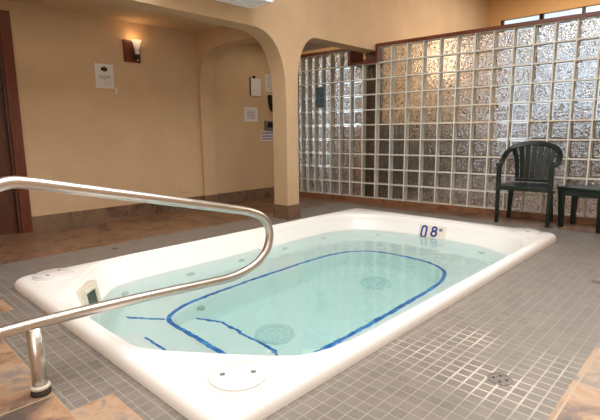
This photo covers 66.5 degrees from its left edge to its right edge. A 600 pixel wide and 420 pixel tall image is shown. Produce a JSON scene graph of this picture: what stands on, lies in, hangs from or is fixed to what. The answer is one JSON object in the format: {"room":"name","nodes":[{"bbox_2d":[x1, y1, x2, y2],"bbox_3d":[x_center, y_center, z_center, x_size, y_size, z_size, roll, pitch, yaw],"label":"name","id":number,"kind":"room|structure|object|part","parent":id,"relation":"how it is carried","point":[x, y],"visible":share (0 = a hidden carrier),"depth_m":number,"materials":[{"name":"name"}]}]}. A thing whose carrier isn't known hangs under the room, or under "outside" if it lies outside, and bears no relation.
{"room":"indoor hot tub room","nodes":[
{"label":"indoor hot tub room","id":0,"kind":"room"},
{"bbox_2d":[0,0,273,216],"bbox_3d":[-2.292,-1.500,4.724,0.125,3.300,6.360,8,13,43],"label":"wall","id":1,"kind":"structure","parent":0,"point":[144,136],"depth_m":5.08,"materials":[{"name":"beige paint"}]},
{"bbox_2d":[0,10,32,234],"bbox_3d":[-3.040,-0.740,4.011,0.135,2.053,1.030,8,13,43],"label":"door","id":2,"kind":"structure","parent":1,"relation":"in","point":[15,208],"depth_m":4.31,"materials":[{"name":"brown wood"}]},
{"bbox_2d":[94,63,114,88],"bbox_3d":[-2.080,-1.424,4.866,0.005,0.251,0.199,8,13,43],"label":"notice sign","id":3,"kind":"object","parent":1,"relation":"attached to","point":[104,75],"visible":1,"depth_m":4.86,"materials":[{"name":"white paper"}]},
{"bbox_2d":[122,39,141,62],"bbox_3d":[-1.813,-1.742,5.002,0.138,0.233,0.190,8,13,43],"label":"wall sconce","id":4,"kind":"object","parent":1,"relation":"attached to","point":[131,48],"visible":1,"depth_m":5.00,"materials":[{"name":"red wood"}]},
{"bbox_3d":[-1.784,-1.779,5.003,0.106,0.148,0.106,8,13,43],"label":"lamp shade","id":5,"kind":"part","parent":4,"relation":"part of","materials":[{"name":"beige glass"}]},
{"bbox_2d":[32,187,273,230],"bbox_3d":[-1.340,-0.095,5.823,0.060,0.147,3.734,8,13,43],"label":"baseboard","id":6,"kind":"structure","parent":1,"relation":"attached to","point":[51,221],"depth_m":5.17,"materials":[{"name":"tile"}]},
{"bbox_2d":[243,107,257,121],"bbox_3d":[-0.684,-1.328,6.362,0.011,0.199,0.247,8,13,43],"label":"notice sign","id":7,"kind":"object","parent":1,"relation":"attached to","point":[250,113],"visible":1,"depth_m":6.36,"materials":[{"name":"white paper"}]},
{"bbox_2d":[247,110,254,118],"bbox_3d":[-0.680,-1.327,6.359,0.002,0.108,0.148,8,13,43],"label":"print","id":8,"kind":"object","parent":7,"relation":"attached to","point":[250,113],"depth_m":6.36,"materials":[{"name":"grey paper"}]},
{"bbox_2d":[249,76,260,95],"bbox_3d":[-0.621,-1.724,6.356,0.026,0.267,0.190,8,13,43],"label":"clipboard","id":9,"kind":"object","parent":1,"relation":"attached to","point":[254,83],"visible":1,"depth_m":6.35,"materials":[{"name":"white paper"}]},
{"bbox_2d":[261,131,272,140],"bbox_3d":[-0.473,-1.072,6.631,0.005,0.145,0.239,8,13,43],"label":"notice sign","id":10,"kind":"object","parent":1,"relation":"attached to","point":[265,135],"visible":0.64,"depth_m":6.62,"materials":[{"name":"white paper"}]},
{"bbox_2d":[262,133,272,139],"bbox_3d":[-0.469,-1.072,6.632,0.002,0.098,0.221,8,13,43],"label":"print","id":11,"kind":"object","parent":10,"relation":"attached to","point":[265,136],"depth_m":6.63,"materials":[{"name":"white paper"}]},
{"bbox_2d":[265,74,271,91],"bbox_3d":[-0.417,-1.821,6.572,0.005,0.239,0.217,8,13,43],"label":"notice sign","id":12,"kind":"object","parent":1,"relation":"attached to","point":[268,84],"visible":0.54,"depth_m":6.53,"materials":[{"name":"white paper"}]},
{"bbox_2d":[264,121,272,129],"bbox_3d":[-0.440,-1.222,6.614,0.043,0.132,0.176,8,13,43],"label":"thermostat","id":13,"kind":"object","parent":1,"relation":"attached to","point":[268,125],"visible":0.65,"depth_m":6.57,"materials":[{"name":"grey plastic"}]},
{"bbox_2d":[267,95,272,111],"bbox_3d":[-0.372,-1.539,6.594,0.102,0.230,0.174,8,13,43],"label":"telephone","id":14,"kind":"object","parent":1,"relation":"attached to","point":[270,101],"visible":0.48,"depth_m":6.55,"materials":[{"name":"black plastic"}]},
{"bbox_2d":[7,0,330,51],"bbox_3d":[-1.736,-1.951,4.205,1.300,0.050,6.500,8,13,43],"label":"ceiling","id":15,"kind":"structure","parent":0,"point":[90,7],"depth_m":4.71,"materials":[{"name":"beige paint"}]},
{"bbox_2d":[196,26,257,195],"bbox_3d":[-0.732,-1.122,5.400,1.295,2.300,0.200,8,13,43],"label":"wall","id":16,"kind":"structure","parent":0,"point":[210,44],"depth_m":5.72,"materials":[{"name":"beige paint"}]},
{"bbox_2d":[94,0,487,205],"bbox_3d":[-0.089,-1.556,4.926,0.210,3.300,9.700,8,13,43],"label":"archway","id":17,"kind":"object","parent":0,"point":[282,28],"depth_m":4.95,"materials":[{"name":"beige paint"}]},
{"bbox_2d":[216,0,273,8],"bbox_3d":[-0.707,-1.940,3.808,0.335,0.270,1.050,8,13,43],"label":"ceiling light","id":18,"kind":"object","parent":17,"relation":"attached to","point":[250,4],"visible":1,"depth_m":4.08,"materials":[{"name":"white plastic"}]},
{"bbox_2d":[273,204,300,219],"bbox_3d":[-0.146,0.008,5.111,0.234,0.155,0.202,8,13,43],"label":"baseboard","id":19,"kind":"structure","parent":17,"relation":"attached to","point":[284,212],"depth_m":5.04,"materials":[{"name":"tile"}]},
{"bbox_2d":[348,43,378,65],"bbox_3d":[0.896,-2.027,6.027,0.447,0.232,0.296,8,13,43],"label":"trim","id":20,"kind":"structure","parent":17,"relation":"attached to","point":[354,58],"depth_m":6.06,"materials":[{"name":"red wood"}]},
{"bbox_2d":[364,52,374,60],"bbox_3d":[0.936,-1.987,5.955,0.221,0.117,0.030,8,13,43],"label":"trim","id":21,"kind":"structure","parent":17,"relation":"attached to","point":[371,56],"depth_m":5.95,"materials":[{"name":"red wood"}]},
{"bbox_2d":[298,15,599,217],"bbox_3d":[1.758,-1.029,5.411,4.924,1.940,0.088,7,12,38],"label":"glass","id":22,"kind":"object","parent":17,"relation":"in","point":[431,121],"visible":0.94,"depth_m":5.31,"materials":[{"name":"clear glass"}]},
{"bbox_2d":[316,87,323,107],"bbox_3d":[0.286,-1.589,6.457,0.132,0.276,0.008,7,12,39],"label":"notice sign","id":23,"kind":"object","parent":22,"relation":"attached to","point":[320,90],"visible":1,"depth_m":6.46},
{"bbox_2d":[300,49,347,57],"bbox_3d":[0.260,-2.189,6.438,1.084,0.038,0.128,7,12,38],"label":"trim","id":24,"kind":"structure","parent":22,"relation":"attached to","point":[336,50],"depth_m":6.31,"materials":[{"name":"red wood"}]},
{"bbox_2d":[378,11,599,46],"bbox_3d":[2.327,-1.932,4.784,3.422,0.038,0.128,7,12,38],"label":"trim","id":25,"kind":"structure","parent":17,"relation":"attached to","point":[595,13],"depth_m":4.88,"materials":[{"name":"red wood"}]},
{"bbox_2d":[0,203,599,419],"bbox_3d":[-0.272,0.465,2.868,3.480,0.001,6.000,8,13,43],"label":"floor","id":26,"kind":"structure","parent":0,"point":[536,324],"depth_m":1.96,"materials":[{"name":"grey tile"}]},
{"bbox_2d":[14,208,556,419],"bbox_3d":[0.217,0.726,3.455,2.155,0.890,3.575,8,13,43],"label":"spa","id":27,"kind":"object","parent":26,"relation":"in","point":[198,385],"visible":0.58,"depth_m":2.31,"materials":[{"name":"plastic"}]},
{"bbox_3d":[-1.546,0.404,2.869,0.236,0.024,0.236,0,10,6],"label":"access lid","id":28,"kind":"part","parent":27,"relation":"part of","materials":[{"name":"white plastic"}]},
{"bbox_3d":[-1.239,0.540,2.731,0.014,0.145,0.150,-10,9,1],"label":"frame","id":29,"kind":"part","parent":27,"relation":"part of","materials":[{"name":"beige plastic"}]},
{"bbox_3d":[-0.223,0.597,1.643,0.236,0.024,0.236,-2,10,-8],"label":"access lid","id":30,"kind":"part","parent":27,"relation":"part of","materials":[{"name":"white plastic"}]},
{"bbox_2d":[90,229,507,355],"bbox_3d":[0.197,0.820,3.445,1.873,0.712,3.212,8,13,43],"label":"pool water","id":31,"kind":"object","parent":27,"relation":"in","point":[314,293],"visible":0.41,"depth_m":2.96,"materials":[{"name":"teal liquid"}]},
{"bbox_3d":[1.956,0.186,3.961,0.236,0.024,0.236,2,10,13],"label":"access lid","id":32,"kind":"part","parent":27,"relation":"part of","materials":[{"name":"white plastic"}]},
{"bbox_2d":[487,372,512,384],"bbox_3d":[0.761,0.642,1.740,0.092,0.002,0.092,4,11,26],"label":"floor drain","id":33,"kind":"object","parent":26,"relation":"on","point":[498,378],"visible":1,"depth_m":1.74,"materials":[{"name":"metal"}]},
{"bbox_2d":[0,196,599,264],"bbox_3d":[0.189,0.464,2.844,6.700,0.001,6.600,8,13,43],"label":"floor","id":34,"kind":"structure","parent":0,"point":[14,247],"depth_m":4.62,"materials":[{"name":"brown tile"}]},
{"bbox_2d":[299,191,595,224],"bbox_3d":[1.767,-0.041,5.576,4.913,0.061,0.130,7,12,38],"label":"baseboard","id":35,"kind":"structure","parent":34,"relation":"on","point":[583,220],"depth_m":5.49,"materials":[{"name":"tile"}]},
{"bbox_2d":[494,141,562,227],"bbox_3d":[2.337,-0.286,4.684,0.574,0.828,0.442,7,12,38],"label":"armchair","id":36,"kind":"object","parent":34,"relation":"on","point":[547,187],"visible":1,"depth_m":4.72,"materials":[{"name":"plastic"}]},
{"bbox_3d":[2.035,-0.169,4.707,0.044,0.595,0.050,7,12,38],"label":"leg","id":37,"kind":"part","parent":36,"relation":"part of","materials":[{"name":"plastic"}]},
{"bbox_3d":[2.074,-0.488,4.730,0.053,0.049,0.178,6,12,34],"label":"armrest","id":38,"kind":"part","parent":36,"relation":"part of","materials":[{"name":"plastic"}]},
{"bbox_3d":[2.276,-0.110,4.947,0.069,0.395,0.080,7,12,38],"label":"leg","id":39,"kind":"part","parent":36,"relation":"part of","materials":[{"name":"plastic"}]},
{"bbox_3d":[2.320,-0.240,4.669,0.467,0.057,0.386,7,12,38],"label":"seat","id":40,"kind":"part","parent":36,"relation":"part of","materials":[{"name":"plastic"}]},
{"bbox_3d":[2.393,-0.598,4.707,0.574,0.222,0.252,7,12,38],"label":"backrest","id":41,"kind":"part","parent":36,"relation":"part of","materials":[{"name":"plastic"}]},
{"bbox_3d":[2.411,-0.123,4.413,0.044,0.595,0.050,7,12,38],"label":"leg","id":42,"kind":"part","parent":36,"relation":"part of","materials":[{"name":"plastic"}]},
{"bbox_3d":[2.577,-0.073,4.711,0.069,0.395,0.080,7,12,38],"label":"leg","id":43,"kind":"part","parent":36,"relation":"part of","materials":[{"name":"plastic"}]},
{"bbox_3d":[2.471,-0.440,4.418,0.053,0.049,0.178,8,13,42],"label":"armrest","id":44,"kind":"part","parent":36,"relation":"part of","materials":[{"name":"plastic"}]},
{"bbox_2d":[557,184,599,232],"bbox_3d":[2.746,-0.021,4.380,0.340,0.398,0.430,-7,11,-33],"label":"side table","id":45,"kind":"object","parent":34,"relation":"on","point":[576,191],"visible":1,"depth_m":4.39,"materials":[{"name":"plastic"}]},
{"bbox_3d":[2.540,-0.018,4.455,0.065,0.372,0.052,-7,11,-33],"label":"leg","id":46,"kind":"part","parent":45,"relation":"part of","materials":[{"name":"plastic"}]},
{"bbox_3d":[2.757,-0.045,4.598,0.065,0.372,0.052,-7,11,-33],"label":"leg","id":47,"kind":"part","parent":45,"relation":"part of","materials":[{"name":"plastic"}]},
{"bbox_3d":[2.736,0.028,4.166,0.065,0.372,0.052,-7,11,-33],"label":"leg","id":48,"kind":"part","parent":45,"relation":"part of","materials":[{"name":"plastic"}]},
{"bbox_2d":[0,298,599,419],"bbox_3d":[0.706,0.609,1.949,4.700,0.001,6.000,8,13,43],"label":"floor","id":49,"kind":"structure","parent":0,"point":[581,400],"depth_m":1.62,"materials":[{"name":"tile"}]},
{"bbox_2d":[0,176,273,397],"bbox_3d":[-0.615,0.215,1.960,0.068,0.798,1.359,8,13,43],"label":"handrail","id":50,"kind":"object","parent":49,"relation":"on","point":[40,387],"visible":1,"depth_m":1.76,"materials":[{"name":"silver metal"}]},
{"bbox_3d":[-0.950,0.541,1.654,0.051,0.245,0.051,8,13,43],"label":"post","id":51,"kind":"part","parent":50,"relation":"part of","materials":[{"name":"silver metal"}]},
{"bbox_2d":[30,386,51,397],"bbox_3d":[-0.949,0.660,1.675,0.068,0.022,0.068,8,13,43],"label":"socket","id":52,"kind":"object","parent":50,"relation":"attached to","point":[42,391],"depth_m":1.65,"materials":[{"name":"silver metal"}]},
{"bbox_2d":[301,0,599,58],"bbox_3d":[3.169,-2.194,8.534,10.900,3.300,0.100,8,13,43],"label":"wall","id":53,"kind":"structure","parent":0,"point":[498,10],"depth_m":7.70,"materials":[{"name":"paint"}]},
{"bbox_2d":[540,6,585,18],"bbox_3d":[5.524,-2.170,6.256,4.224,1.804,0.050,8,13,43],"label":"window frame","id":54,"kind":"structure","parent":53,"relation":"in","point":[584,7],"depth_m":7.13,"materials":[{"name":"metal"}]}
]}

